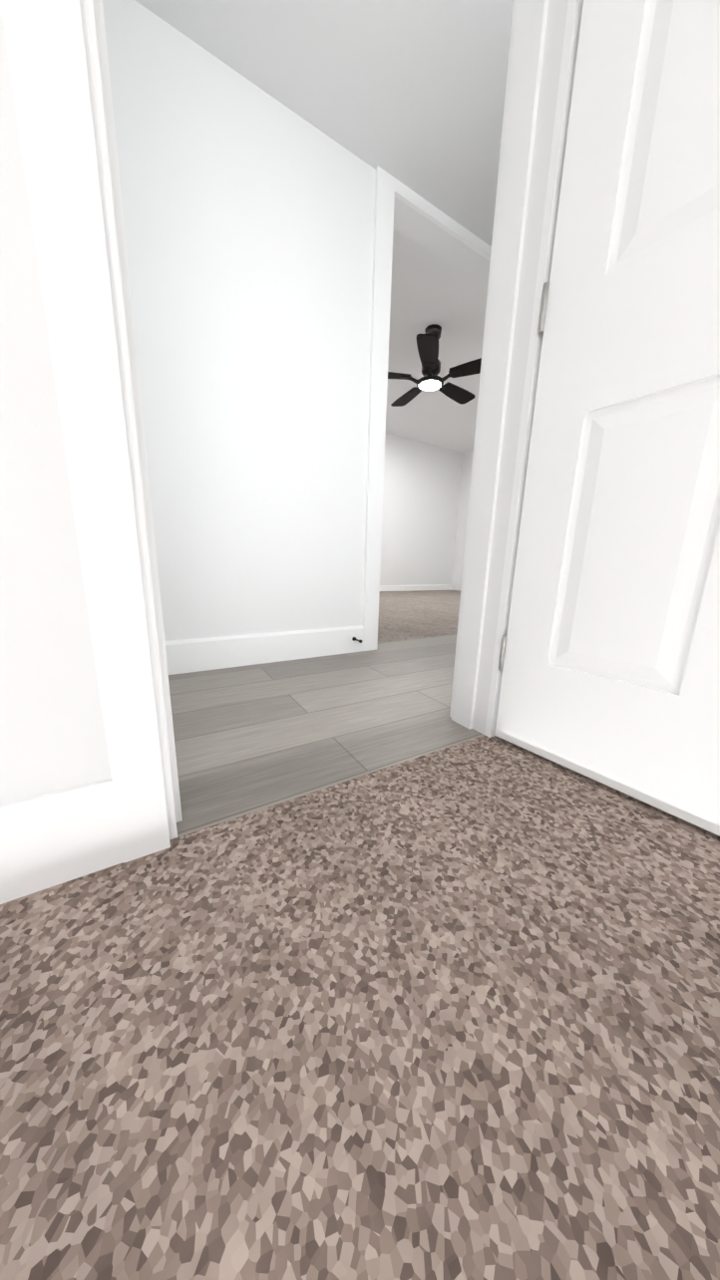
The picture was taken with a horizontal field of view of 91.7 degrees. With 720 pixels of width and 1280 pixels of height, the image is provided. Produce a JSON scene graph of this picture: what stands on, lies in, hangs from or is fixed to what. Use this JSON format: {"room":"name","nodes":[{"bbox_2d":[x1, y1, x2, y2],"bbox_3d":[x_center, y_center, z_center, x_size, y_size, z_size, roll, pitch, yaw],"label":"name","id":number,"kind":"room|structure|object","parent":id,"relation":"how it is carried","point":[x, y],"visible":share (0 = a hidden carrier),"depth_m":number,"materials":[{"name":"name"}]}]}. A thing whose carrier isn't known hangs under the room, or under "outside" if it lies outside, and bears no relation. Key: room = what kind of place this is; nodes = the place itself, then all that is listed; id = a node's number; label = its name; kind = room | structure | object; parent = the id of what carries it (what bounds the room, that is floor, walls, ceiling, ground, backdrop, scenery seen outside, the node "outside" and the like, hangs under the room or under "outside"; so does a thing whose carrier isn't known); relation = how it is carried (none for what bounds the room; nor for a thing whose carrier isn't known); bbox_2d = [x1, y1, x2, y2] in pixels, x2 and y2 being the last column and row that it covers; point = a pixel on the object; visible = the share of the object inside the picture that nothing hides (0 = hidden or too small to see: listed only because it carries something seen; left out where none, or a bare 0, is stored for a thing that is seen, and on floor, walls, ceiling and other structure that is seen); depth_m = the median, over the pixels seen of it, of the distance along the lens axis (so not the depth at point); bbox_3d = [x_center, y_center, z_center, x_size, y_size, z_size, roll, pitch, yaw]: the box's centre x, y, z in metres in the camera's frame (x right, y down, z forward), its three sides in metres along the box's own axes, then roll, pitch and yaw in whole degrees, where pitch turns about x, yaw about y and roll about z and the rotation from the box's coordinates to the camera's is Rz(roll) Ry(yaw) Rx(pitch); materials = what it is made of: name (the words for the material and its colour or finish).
{"room":"bedroom","nodes":[
{"label":"bedroom","id":0,"kind":"room"},
{"bbox_2d":[0,0,568,804],"bbox_3d":[-0.758,-0.815,0.130,3.290,2.440,0.120,-6,15,-30],"label":"wall","id":1,"kind":"structure","parent":0,"point":[52,734],"depth_m":0.46,"materials":[{"name":"white paint"}]},
{"bbox_2d":[0,778,123,904],"bbox_3d":[-1.219,0.369,0.050,1.965,0.140,0.016,-6,15,-30],"label":"baseboard","id":2,"kind":"structure","parent":1,"relation":"attached to","point":[48,840],"depth_m":0.50,"materials":[{"name":"white paint"}]},
{"bbox_2d":[0,0,583,863],"bbox_3d":[0.012,-0.727,0.622,0.925,2.095,0.156,-6,15,-30],"label":"door frame","id":3,"kind":"structure","parent":1,"relation":"attached to","point":[58,58],"depth_m":0.49,"materials":[{"name":"white paint"}]},
{"bbox_2d":[494,0,719,836],"bbox_3d":[0.685,-0.645,0.461,0.195,2.018,0.827,-6,15,-30],"label":"door","id":4,"kind":"structure","parent":1,"relation":"in","point":[609,662],"depth_m":0.66,"materials":[{"name":"white paint"}]},
{"bbox_2d":[102,0,490,640],"bbox_3d":[0.819,-1.055,2.221,6.490,2.085,0.120,-6,15,-30],"label":"wall","id":5,"kind":"structure","parent":0,"point":[248,207],"depth_m":1.37,"materials":[{"name":"white paint"}]},
{"bbox_2d":[164,625,363,674],"bbox_3d":[-0.920,0.088,1.350,2.180,0.140,0.016,-6,15,-30],"label":"baseboard","id":6,"kind":"structure","parent":5,"relation":"attached to","point":[212,653],"depth_m":1.61,"materials":[{"name":"white paint"}]},
{"bbox_2d":[135,0,513,246],"bbox_3d":[1.070,-2.010,1.626,6.490,0.050,0.990,-6,15,-30],"label":"ceiling","id":7,"kind":"structure","parent":0,"point":[409,94],"depth_m":1.18,"materials":[{"name":"white paint"}]},
{"bbox_2d":[168,590,484,837],"bbox_3d":[0.180,-0.247,3.453,6.490,0.060,4.490,-6,15,-30],"label":"floor","id":8,"kind":"structure","parent":0,"point":[248,739],"depth_m":1.09,"materials":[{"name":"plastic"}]},
{"bbox_2d":[0,735,719,1279],"bbox_3d":[0.254,0.814,-1.308,3.290,0.060,3.970,-6,15,-30],"label":"floor carpet","id":9,"kind":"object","parent":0,"point":[451,1013],"depth_m":0.35,"materials":[{"name":"brown carpet"}]},
{"bbox_2d":[379,433,473,590],"bbox_3d":[1.497,-1.316,2.657,4.840,2.440,0.020,-6,15,-30],"label":"wall","id":10,"kind":"structure","parent":0,"point":[426,493],"depth_m":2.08,"materials":[{"name":"white paint"}]},
{"bbox_2d":[379,584,452,591],"bbox_3d":[-0.191,-0.822,5.621,4.600,0.100,0.016,-6,15,-30],"label":"baseboard","id":11,"kind":"structure","parent":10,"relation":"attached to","point":[440,586],"depth_m":6.30,"materials":[{"name":"white paint"}]},
{"bbox_2d":[385,228,487,452],"bbox_3d":[0.671,-2.866,3.791,4.840,0.050,3.380,-6,15,-30],"label":"ceiling","id":12,"kind":"structure","parent":0,"point":[429,287],"depth_m":3.08,"materials":[{"name":"white paint"}]},
{"bbox_2d":[387,323,481,406],"bbox_3d":[0.630,-2.457,3.080,1.195,0.442,1.189,-6,15,-30],"label":"ceiling fan","id":13,"kind":"object","parent":12,"relation":"hanging from","point":[428,351],"visible":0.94,"depth_m":3.00,"materials":[{"name":"brown metal"}]}
]}

